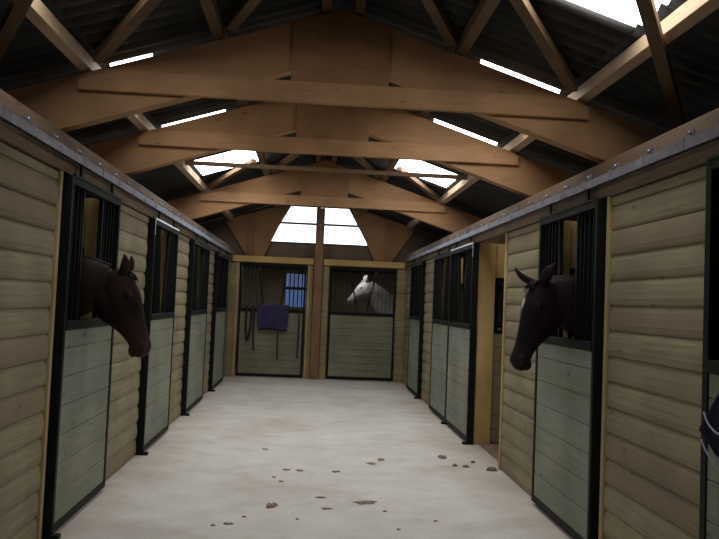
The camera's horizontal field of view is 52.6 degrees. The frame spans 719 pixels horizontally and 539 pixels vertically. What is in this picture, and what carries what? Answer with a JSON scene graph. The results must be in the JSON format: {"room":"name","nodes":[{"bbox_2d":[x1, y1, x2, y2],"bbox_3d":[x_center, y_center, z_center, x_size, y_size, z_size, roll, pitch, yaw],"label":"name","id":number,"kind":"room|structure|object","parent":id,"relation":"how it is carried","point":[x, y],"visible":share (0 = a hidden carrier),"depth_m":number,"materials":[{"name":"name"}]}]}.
{"room":"horse stable","nodes":[
{"label":"horse stable","id":0,"kind":"room"},
{"bbox_2d":[54,362,573,538],"bbox_3d":[-0.435,1.976,7.560,9.800,0.112,21.300,3,-3,-4],"label":"floor","id":1,"kind":"structure","parent":0,"point":[210,466],"depth_m":6.62,"materials":[{"name":"concrete"}]},
{"bbox_2d":[0,142,63,538],"bbox_3d":[-1.982,0.517,4.047,0.094,2.375,1.280,3,-3,-4],"label":"wall panel","id":2,"kind":"object","parent":1,"relation":"on","point":[30,189],"visible":1,"depth_m":4.27,"materials":[{"name":"beige wood"}]},
{"bbox_2d":[105,204,148,480],"bbox_3d":[-2.147,0.627,6.594,0.060,2.375,1.310,3,-3,-4],"label":"wall panel","id":3,"kind":"object","parent":1,"relation":"on","point":[125,377],"visible":0.56,"depth_m":6.64,"materials":[{"name":"beige wood"}]},
{"bbox_2d":[169,234,189,424],"bbox_3d":[-2.320,0.737,9.151,0.059,2.375,1.140,3,-3,-4],"label":"wall panel","id":4,"kind":"object","parent":1,"relation":"on","point":[183,246],"visible":0.62,"depth_m":9.31,"materials":[{"name":"beige wood"}]},
{"bbox_2d":[0,89,231,258],"bbox_3d":[-2.160,-0.642,7.636,0.086,0.247,14.260,3,-3,-4],"label":"rail","id":5,"kind":"object","parent":4,"relation":"on","point":[9,135],"visible":0.62,"depth_m":4.88,"materials":[{"name":"grey metal"}]},
{"bbox_2d":[0,103,233,254],"bbox_3d":[-2.086,-0.653,7.642,0.058,0.119,14.260,3,-3,-4],"label":"sliding track","id":6,"kind":"object","parent":5,"relation":"attached to","point":[8,117],"visible":1,"depth_m":5.01,"materials":[{"name":"grey metal"}]},
{"bbox_2d":[41,166,120,538],"bbox_3d":[-1.989,0.535,5.329,0.130,2.456,1.233,3,-3,-4],"label":"door","id":7,"kind":"structure","parent":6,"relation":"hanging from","point":[79,405],"depth_m":5.05,"materials":[{"name":"black paint"}]},
{"bbox_2d":[135,212,178,455],"bbox_3d":[-2.165,0.646,7.923,0.130,2.456,1.318,3,-3,-4],"label":"door","id":8,"kind":"structure","parent":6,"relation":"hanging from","point":[156,366],"depth_m":7.71,"materials":[{"name":"black paint"}]},
{"bbox_2d":[180,234,210,415],"bbox_3d":[-2.340,0.758,10.514,0.130,2.456,1.558,3,-3,-4],"label":"door","id":9,"kind":"structure","parent":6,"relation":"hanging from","point":[195,317],"depth_m":10.22,"materials":[{"name":"black paint"}]},
{"bbox_2d":[207,248,228,391],"bbox_3d":[-2.515,0.870,13.106,0.130,2.456,1.558,3,-3,-4],"label":"door","id":10,"kind":"structure","parent":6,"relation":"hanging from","point":[219,300],"depth_m":12.81,"materials":[{"name":"black paint"}]},
{"bbox_2d":[203,249,214,394],"bbox_3d":[-2.499,0.851,11.803,0.060,2.375,1.020,3,-3,-4],"label":"wall panel","id":11,"kind":"object","parent":1,"relation":"on","point":[212,253],"visible":0.47,"depth_m":12.03,"materials":[{"name":"beige wood"}]},
{"bbox_2d":[222,259,230,376],"bbox_3d":[-2.670,0.960,14.330,0.060,2.375,0.890,3,-3,-4],"label":"wall panel","id":12,"kind":"object","parent":1,"relation":"on","point":[229,268],"visible":0.28,"depth_m":14.62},
{"bbox_2d":[225,262,239,376],"bbox_3d":[-2.633,1.008,14.840,0.255,2.330,0.094,3,-3,-4],"label":"wall panel","id":13,"kind":"object","parent":1,"relation":"on","point":[235,266],"visible":0.72,"depth_m":14.81,"materials":[{"name":"beige wood"}]},
{"bbox_2d":[235,262,306,377],"bbox_3d":[-1.802,1.023,14.857,1.345,2.311,0.110,3,-3,-4],"label":"door","id":14,"kind":"structure","parent":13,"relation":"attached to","point":[260,361],"depth_m":14.82,"materials":[{"name":"black paint"}]},
{"bbox_2d":[245,305,252,340],"bbox_3d":[-2.257,1.085,14.756,0.154,0.722,0.068,3,-3,-4],"label":"rope","id":15,"kind":"object","parent":14,"relation":"hanging from","point":[251,309],"visible":1,"depth_m":14.74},
{"bbox_2d":[252,306,255,349],"bbox_3d":[-2.149,1.187,14.760,0.052,0.907,0.055,1,-3,19],"label":"rope","id":16,"kind":"object","parent":14,"relation":"hanging from","point":[254,306],"visible":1,"depth_m":14.75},
{"bbox_2d":[257,304,289,359],"bbox_3d":[-1.781,1.269,14.790,0.660,1.116,0.103,3,-3,-4],"label":"rug","id":17,"kind":"object","parent":14,"relation":"hanging from","point":[269,316],"visible":1,"depth_m":14.78,"materials":[{"name":"fabric"}]},
{"bbox_2d":[296,307,299,357],"bbox_3d":[-1.248,1.293,14.827,0.038,1.036,0.059,3,-3,-4],"label":"rope","id":18,"kind":"object","parent":14,"relation":"hanging from","point":[299,307],"visible":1,"depth_m":14.83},
{"bbox_2d":[266,502,277,507],"bbox_3d":[-0.676,1.819,5.622,0.089,0.028,0.104,3,-3,-4],"label":"clump","id":19,"kind":"object","parent":1,"relation":"on","point":[269,505],"visible":1,"depth_m":5.60,"materials":[{"name":"brown soil"}]},
{"bbox_2d":[303,265,312,378],"bbox_3d":[-1.053,1.079,14.944,0.105,2.330,0.094,3,-3,-4],"label":"post","id":20,"kind":"object","parent":1,"relation":"on","point":[310,267],"visible":1,"depth_m":14.91,"materials":[{"name":"beige wood"}]},
{"bbox_2d":[309,208,324,379],"bbox_3d":[-0.869,0.492,14.993,0.175,3.520,0.190,3,-3,-4],"label":"post","id":21,"kind":"object","parent":1,"relation":"on","point":[320,219],"visible":1,"depth_m":14.90,"materials":[{"name":"brown wood"}]},
{"bbox_2d":[319,266,329,379],"bbox_3d":[-0.729,1.093,14.962,0.125,2.330,0.049,3,-3,-4],"label":"wall panel","id":22,"kind":"object","parent":1,"relation":"on","point":[325,290],"visible":1,"depth_m":14.94,"materials":[{"name":"beige wood"}]},
{"bbox_2d":[326,266,396,380],"bbox_3d":[0.039,1.106,14.993,1.370,2.311,0.081,3,-3,-4],"label":"door","id":23,"kind":"structure","parent":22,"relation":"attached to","point":[360,346],"depth_m":14.95,"materials":[{"name":"black paint"}]},
{"bbox_2d":[354,500,377,504],"bbox_3d":[0.057,1.869,5.842,0.202,0.008,0.115,4,-3,-33],"label":"clump","id":24,"kind":"object","parent":1,"relation":"on","point":[364,501],"visible":1,"depth_m":5.83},
{"bbox_2d":[347,275,395,338],"bbox_3d":[1.123,1.274,16.056,2.823,2.212,0.645,2,-3,2],"label":"horse","id":25,"kind":"object","parent":1,"relation":"on","point":[363,290],"visible":0.23,"depth_m":15.94},
{"bbox_2d":[393,269,406,381],"bbox_3d":[0.871,1.165,15.068,0.265,2.330,0.049,3,-3,-4],"label":"wall panel","id":26,"kind":"object","parent":1,"relation":"on","point":[401,294],"visible":0.8,"depth_m":15.05,"materials":[{"name":"beige wood"}]},
{"bbox_2d":[402,267,410,385],"bbox_3d":[0.993,1.118,14.445,0.058,2.375,1.140,3,-3,-4],"label":"wall panel","id":27,"kind":"object","parent":1,"relation":"on","point":[408,275],"visible":0.48,"depth_m":14.67,"materials":[{"name":"beige wood"}]},
{"bbox_2d":[421,259,433,404],"bbox_3d":[1.165,1.008,11.888,0.060,2.375,1.210,3,-3,-4],"label":"wall panel","id":28,"kind":"object","parent":1,"relation":"on","point":[426,357],"visible":0.59,"depth_m":12.06,"materials":[{"name":"beige wood"}]},
{"bbox_2d":[407,108,718,266],"bbox_3d":[1.497,-0.479,7.877,0.086,0.247,14.260,3,-3,-4],"label":"rail","id":29,"kind":"object","parent":28,"relation":"on","point":[696,158],"visible":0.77,"depth_m":4.74,"materials":[{"name":"grey metal"}]},
{"bbox_2d":[404,125,718,262],"bbox_3d":[1.424,-0.496,7.873,0.058,0.119,14.260,3,-3,-4],"label":"sliding track","id":30,"kind":"object","parent":29,"relation":"attached to","point":[710,135],"visible":1,"depth_m":4.77,"materials":[{"name":"grey metal"}]},
{"bbox_2d":[407,257,425,398],"bbox_3d":[1.009,1.020,13.182,0.130,2.456,1.368,3,-3,-4],"label":"door","id":31,"kind":"structure","parent":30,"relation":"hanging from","point":[416,313],"depth_m":12.95,"materials":[{"name":"black paint"}]},
{"bbox_2d":[429,246,450,423],"bbox_3d":[1.183,0.909,10.606,0.130,2.456,1.338,3,-3,-4],"label":"door","id":32,"kind":"structure","parent":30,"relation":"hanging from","point":[439,336],"depth_m":10.64,"materials":[{"name":"black paint"}]},
{"bbox_2d":[445,237,479,444],"bbox_3d":[1.274,0.850,9.240,0.130,2.456,1.398,3,-3,-4],"label":"door","id":33,"kind":"structure","parent":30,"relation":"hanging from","point":[461,345],"depth_m":9.00,"materials":[{"name":"black paint"}]},
{"bbox_2d":[531,190,606,538],"bbox_3d":[1.532,0.687,5.450,0.130,2.456,1.253,3,-3,-4],"label":"door","id":34,"kind":"structure","parent":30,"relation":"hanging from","point":[568,371],"depth_m":5.20,"materials":[{"name":"black paint"}]},
{"bbox_2d":[699,153,718,538],"bbox_3d":[1.710,0.574,2.821,0.130,2.456,1.358,3,-3,-4],"label":"door","id":35,"kind":"structure","parent":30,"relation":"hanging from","point":[709,475],"depth_m":3.46,"materials":[{"name":"black paint"}]},
{"bbox_2d":[699,393,718,471],"bbox_3d":[1.624,0.697,3.032,0.095,0.439,0.726,3,-3,-4],"label":"saddle","id":36,"kind":"object","parent":35,"relation":"hanging from","point":[709,428],"visible":1,"depth_m":3.27,"materials":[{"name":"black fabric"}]},
{"bbox_2d":[417,267,500,370],"bbox_3d":[2.522,1.167,14.050,2.888,2.370,0.090,3,-3,-4],"label":"wall","id":37,"kind":"structure","parent":1,"relation":"on","point":[418,267],"depth_m":13.98,"materials":[{"name":"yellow wood"}]},
{"bbox_2d":[417,272,503,321],"bbox_3d":[2.485,1.252,15.182,2.945,2.300,0.060,3,-3,-4],"label":"wall","id":38,"kind":"structure","parent":1,"relation":"on","point":[463,279],"depth_m":15.19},
{"bbox_2d":[442,258,502,374],"bbox_3d":[2.698,1.054,11.438,2.888,2.370,0.090,3,-3,-4],"label":"wall","id":39,"kind":"structure","parent":1,"relation":"on","point":[443,260],"depth_m":11.38,"materials":[{"name":"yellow wood"}]},
{"bbox_2d":[486,466,496,470],"bbox_3d":[1.306,1.968,7.188,0.111,0.038,0.071,3,-3,-4],"label":"clump","id":40,"kind":"object","parent":1,"relation":"on","point":[491,468],"visible":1,"depth_m":7.17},
{"bbox_2d":[498,222,539,494],"bbox_3d":[1.524,0.785,6.705,0.094,2.375,1.250,3,-3,-4],"label":"wall panel","id":41,"kind":"object","parent":1,"relation":"on","point":[521,245],"visible":0.68,"depth_m":6.86,"materials":[{"name":"beige wood"}]},
{"bbox_2d":[473,243,572,443],"bbox_3d":[2.852,0.936,8.725,2.948,2.370,0.090,3,-3,-4],"label":"wall","id":42,"kind":"structure","parent":1,"relation":"on","point":[486,423],"depth_m":8.60,"materials":[{"name":"yellow wood"}]},
{"bbox_2d":[510,263,574,370],"bbox_3d":[2.414,0.974,5.479,2.664,1.948,0.642,3,-3,-4],"label":"horse","id":43,"kind":"object","parent":1,"relation":"on","point":[547,306],"visible":0.22,"depth_m":5.32},
{"bbox_2d":[563,221,576,338],"bbox_3d":[3.049,0.830,6.255,2.888,2.370,0.090,3,-3,-4],"label":"wall","id":44,"kind":"structure","parent":1,"relation":"on","point":[570,227],"depth_m":6.17,"materials":[{"name":"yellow wood"}]},
{"bbox_2d":[598,165,705,538],"bbox_3d":[1.696,0.675,4.164,0.094,2.375,1.290,3,-3,-4],"label":"wall panel","id":45,"kind":"object","parent":1,"relation":"on","point":[653,342],"visible":0.92,"depth_m":4.14,"materials":[{"name":"beige wood"}]},
{"bbox_2d":[235,267,396,364],"bbox_3d":[-1.099,1.210,18.182,9.800,2.360,0.100,3,-3,-4],"label":"wall","id":46,"kind":"structure","parent":0,"point":[272,279],"depth_m":18.12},
{"bbox_2d":[285,273,306,306],"bbox_3d":[-1.589,0.528,18.173,0.500,0.840,0.090,3,-3,-4],"label":"window","id":47,"kind":"structure","parent":46,"relation":"in","point":[297,289],"depth_m":18.15,"materials":[{"name":"blue glass"}]},
{"bbox_2d":[188,204,466,272],"bbox_3d":[-0.813,-0.842,15.230,9.800,1.570,0.080,3,-3,-4],"label":"wall","id":48,"kind":"structure","parent":0,"point":[420,238],"depth_m":15.18,"materials":[{"name":"brown wood"}]},
{"bbox_2d":[224,205,287,255],"bbox_3d":[-2.151,-0.817,15.011,1.304,1.169,0.075,3,-3,-4],"label":"strut","id":49,"kind":"object","parent":48,"relation":"attached to","point":[254,232],"visible":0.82,"depth_m":15.01,"materials":[{"name":"brown wood"}]},
{"bbox_2d":[232,255,313,264],"bbox_3d":[-1.772,-0.197,14.927,1.655,0.125,0.080,3,-3,-4],"label":"header","id":50,"kind":"object","parent":48,"relation":"attached to","point":[241,258],"visible":0.96,"depth_m":14.89,"materials":[{"name":"brown wood"}]},
{"bbox_2d":[271,205,367,246],"bbox_3d":[-0.830,-0.923,15.232,2.212,0.860,0.060,3,-3,-4],"label":"window","id":51,"kind":"structure","parent":48,"relation":"in","point":[289,206],"depth_m":15.21,"materials":[{"name":"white glass"}]},
{"bbox_2d":[324,259,404,268],"bbox_3d":[0.107,-0.113,15.050,1.685,0.125,0.080,3,-3,-4],"label":"header","id":52,"kind":"object","parent":48,"relation":"attached to","point":[330,262],"visible":0.88,"depth_m":15.01,"materials":[{"name":"brown wood"}]},
{"bbox_2d":[353,208,414,261],"bbox_3d":[0.497,-0.699,15.185,1.319,1.169,0.075,3,-3,-4],"label":"strut","id":53,"kind":"object","parent":48,"relation":"attached to","point":[384,238],"visible":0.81,"depth_m":15.18,"materials":[{"name":"brown wood"}]},
{"bbox_2d":[222,262,464,273],"bbox_3d":[-0.952,-0.058,16.822,9.800,0.060,3.140,3,-3,-4],"label":"ceiling","id":54,"kind":"structure","parent":0,"point":[248,266],"depth_m":17.51,"materials":[{"name":"brown wood"}]},
{"bbox_2d":[0,0,718,236],"bbox_3d":[-0.206,-1.216,6.158,10.398,1.723,18.800,3,-3,-4],"label":"ceiling","id":55,"kind":"structure","parent":0,"point":[587,40],"depth_m":5.37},
{"bbox_2d":[110,53,152,65],"bbox_3d":[-1.798,-1.604,6.082,0.316,0.145,0.966,3,-3,-4],"label":"skylight","id":56,"kind":"object","parent":55,"relation":"attached to","point":[147,55],"visible":0.02,"depth_m":5.63,"materials":[{"name":"white glass"}]},
{"bbox_2d":[162,110,224,126],"bbox_3d":[-1.760,-1.567,8.009,0.646,0.251,0.926,3,-3,-4],"label":"skylight","id":57,"kind":"object","parent":55,"relation":"attached to","point":[221,110],"visible":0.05,"depth_m":7.59,"materials":[{"name":"white glass"}]},
{"bbox_2d":[194,150,258,174],"bbox_3d":[-1.807,-1.506,9.975,0.816,0.305,0.996,3,-3,-4],"label":"skylight","id":58,"kind":"object","parent":55,"relation":"attached to","point":[235,156],"visible":0.43,"depth_m":9.98,"materials":[{"name":"white glass"}]},
{"bbox_2d":[395,159,456,187],"bbox_3d":[0.904,-1.384,10.153,0.816,0.305,0.996,3,-3,-4],"label":"skylight","id":59,"kind":"object","parent":55,"relation":"attached to","point":[416,166],"visible":0.5,"depth_m":10.13,"materials":[{"name":"white glass"}]},
{"bbox_2d":[434,119,496,145],"bbox_3d":[1.103,-1.446,8.173,0.686,0.263,0.976,3,-3,-4],"label":"skylight","id":60,"kind":"object","parent":55,"relation":"attached to","point":[435,120],"visible":0.08,"depth_m":7.74,"materials":[{"name":"white glass"}]},
{"bbox_2d":[481,59,559,92],"bbox_3d":[1.251,-1.521,6.275,0.646,0.251,0.986,3,-3,-4],"label":"skylight","id":61,"kind":"object","parent":55,"relation":"attached to","point":[486,63],"visible":0.02,"depth_m":5.80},
{"bbox_2d":[407,0,718,228],"bbox_3d":[1.636,-1.288,6.201,0.070,0.110,18.030,3,-3,-4],"label":"purlin","id":62,"kind":"object","parent":55,"relation":"attached to","point":[691,12],"visible":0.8,"depth_m":4.70,"materials":[{"name":"brown wood"}]},
{"bbox_2d":[396,167,439,199],"bbox_3d":[0.871,-1.251,10.647,0.075,0.291,1.248,1,-3,32],"label":"brace","id":63,"kind":"object","parent":62,"relation":"attached to","point":[414,180],"visible":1,"depth_m":10.66,"materials":[{"name":"brown wood"}]},
{"bbox_2d":[509,0,577,92],"bbox_3d":[1.261,-1.500,4.885,0.075,0.291,1.248,1,-3,32],"label":"brace","id":64,"kind":"object","parent":62,"relation":"attached to","point":[524,9],"visible":1,"depth_m":4.81,"materials":[{"name":"brown wood"}]},
{"bbox_2d":[635,0,685,128],"bbox_3d":[1.860,-1.224,4.437,0.075,0.477,2.359,1,-3,30],"label":"brace","id":65,"kind":"object","parent":62,"relation":"attached to","point":[648,13],"visible":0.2,"depth_m":4.28,"materials":[{"name":"brown wood"}]},
{"bbox_2d":[569,0,669,26],"bbox_3d":[1.401,-1.626,3.912,0.666,0.256,1.066,3,-3,-4],"label":"skylight","id":66,"kind":"object","parent":55,"relation":"attached to","point":[626,11],"visible":0.71,"depth_m":4.32,"materials":[{"name":"white glass"}]},
{"bbox_3d":[-3.693,1.705,5.696,2.995,0.012,17.800,3,-3,-4],"label":"floor","id":67,"kind":"structure","parent":0,"visible":0},
{"bbox_2d":[78,198,98,318],"bbox_3d":[-3.628,0.536,5.906,2.938,2.370,0.090,3,-3,-4],"label":"wall","id":68,"kind":"structure","parent":67,"relation":"on","point":[91,204],"depth_m":6.00,"materials":[{"name":"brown wood"}]},
{"bbox_2d":[78,254,150,357],"bbox_3d":[-2.858,0.774,5.221,2.656,1.884,0.641,3,-3,-4],"label":"horse","id":69,"kind":"object","parent":67,"relation":"on","point":[115,297],"visible":0.29,"depth_m":5.25},
{"bbox_2d":[136,230,166,422],"bbox_3d":[-3.807,0.650,8.548,2.938,2.370,0.090,3,-3,-4],"label":"wall","id":70,"kind":"structure","parent":67,"relation":"on","point":[164,234],"depth_m":8.64,"materials":[{"name":"yellow wood"}]},
{"bbox_2d":[180,247,201,391],"bbox_3d":[-3.990,0.767,11.259,2.938,2.370,0.090,3,-3,-4],"label":"wall","id":71,"kind":"structure","parent":67,"relation":"on","point":[199,249],"depth_m":11.35,"materials":[{"name":"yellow wood"}]},
{"bbox_3d":[-5.323,0.654,7.286,0.100,2.320,21.300,3,-3,-4],"label":"wall","id":72,"kind":"structure","parent":0,"visible":0},
{"bbox_2d":[85,101,573,197],"bbox_3d":[-0.285,-0.876,7.228,9.760,1.950,0.168,3,-3,-4],"label":"roof truss","id":73,"kind":"object","parent":72,"relation":"attached to","point":[330,130],"visible":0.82,"depth_m":7.20,"materials":[{"name":"brown wood"}]},
{"bbox_2d":[10,0,232,219],"bbox_3d":[-2.022,-1.451,5.960,0.070,0.110,18.030,3,-3,-4],"label":"purlin","id":74,"kind":"object","parent":73,"relation":"on","point":[38,13],"visible":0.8,"depth_m":4.90,"materials":[{"name":"brown wood"}]},
{"bbox_2d":[0,0,33,59],"bbox_3d":[-2.018,-1.397,4.182,0.075,0.477,2.359,4,-3,-38],"label":"brace","id":75,"kind":"object","parent":74,"relation":"attached to","point":[17,10],"visible":1,"depth_m":4.08,"materials":[{"name":"brown wood"}]},
{"bbox_2d":[93,0,161,63],"bbox_3d":[-1.461,-1.621,4.706,0.075,0.291,1.248,5,-3,-40],"label":"brace","id":76,"kind":"object","parent":74,"relation":"attached to","point":[142,9],"visible":1,"depth_m":4.78,"materials":[{"name":"brown wood"}]},
{"bbox_2d":[208,159,256,187],"bbox_3d":[-1.850,-1.373,10.468,0.075,0.291,1.248,5,-3,-40],"label":"brace","id":77,"kind":"object","parent":74,"relation":"attached to","point":[235,171],"visible":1,"depth_m":10.47,"materials":[{"name":"brown wood"}]},
{"bbox_2d":[184,160,466,179],"bbox_3d":[-0.403,-1.257,9.206,3.570,0.050,0.060,3,-3,-4],"label":"batten","id":78,"kind":"object","parent":74,"relation":"attached to","point":[188,162],"visible":0.89,"depth_m":9.18,"materials":[{"name":"brown wood"}]},
{"bbox_2d":[200,0,279,207],"bbox_3d":[-1.078,-1.708,6.035,0.070,0.110,18.030,3,-3,-4],"label":"purlin","id":79,"kind":"object","parent":73,"relation":"on","point":[210,7],"visible":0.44,"depth_m":5.14,"materials":[{"name":"brown wood"}]},
{"bbox_2d":[225,0,260,31],"bbox_3d":[-0.614,-1.853,4.723,0.075,0.238,1.242,4,-3,-31],"label":"brace","id":80,"kind":"object","parent":79,"relation":"attached to","point":[245,7],"visible":1,"depth_m":5.04,"materials":[{"name":"brown wood"}]},
{"bbox_2d":[270,153,300,171],"bbox_3d":[-1.004,-1.604,10.485,0.075,0.238,1.242,4,-3,-31],"label":"brace","id":81,"kind":"object","parent":79,"relation":"attached to","point":[289,158],"visible":0.36,"depth_m":10.53,"materials":[{"name":"brown wood"}]},
{"bbox_2d":[316,0,331,162],"bbox_3d":[-0.290,-1.923,6.098,0.070,0.110,18.030,3,-3,-4],"label":"purlin","id":82,"kind":"object","parent":73,"relation":"on","point":[326,4],"visible":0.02,"depth_m":5.32,"materials":[{"name":"brown wood"}]},
{"bbox_2d":[331,0,365,163],"bbox_3d":[-0.050,-1.912,6.113,0.070,0.110,18.030,3,-3,-4],"label":"purlin","id":83,"kind":"object","parent":73,"relation":"on","point":[359,5],"visible":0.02,"depth_m":5.32,"materials":[{"name":"brown wood"}]},
{"bbox_2d":[363,0,500,211],"bbox_3d":[0.717,-1.628,6.153,0.070,0.110,18.030,3,-3,-4],"label":"purlin","id":84,"kind":"object","parent":73,"relation":"on","point":[484,9],"visible":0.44,"depth_m":5.06,"materials":[{"name":"brown wood"}]},
{"bbox_2d":[353,157,380,177],"bbox_3d":[0.053,-1.557,10.554,0.075,0.238,1.242,1,-3,23],"label":"brace","id":85,"kind":"object","parent":84,"relation":"attached to","point":[361,160],"visible":0.36,"depth_m":10.59,"materials":[{"name":"brown wood"}]},
{"bbox_2d":[421,0,456,44],"bbox_3d":[0.443,-1.806,4.793,0.075,0.238,1.242,1,-3,23],"label":"brace","id":86,"kind":"object","parent":84,"relation":"attached to","point":[433,7],"visible":1,"depth_m":5.05,"materials":[{"name":"brown wood"}]},
{"bbox_2d":[6,9,661,163],"bbox_3d":[-0.161,-0.955,5.383,9.760,1.950,0.168,3,-3,-4],"label":"roof truss","id":87,"kind":"object","parent":72,"relation":"attached to","point":[342,57],"visible":0.98,"depth_m":5.36,"materials":[{"name":"brown wood"}]},
{"bbox_2d":[147,160,574,274],"bbox_3d":[-0.551,-0.706,11.155,9.760,1.950,0.168,3,-3,-4],"label":"roof truss","id":88,"kind":"object","parent":72,"relation":"attached to","point":[318,189],"visible":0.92,"depth_m":11.13,"materials":[{"name":"brown wood"}]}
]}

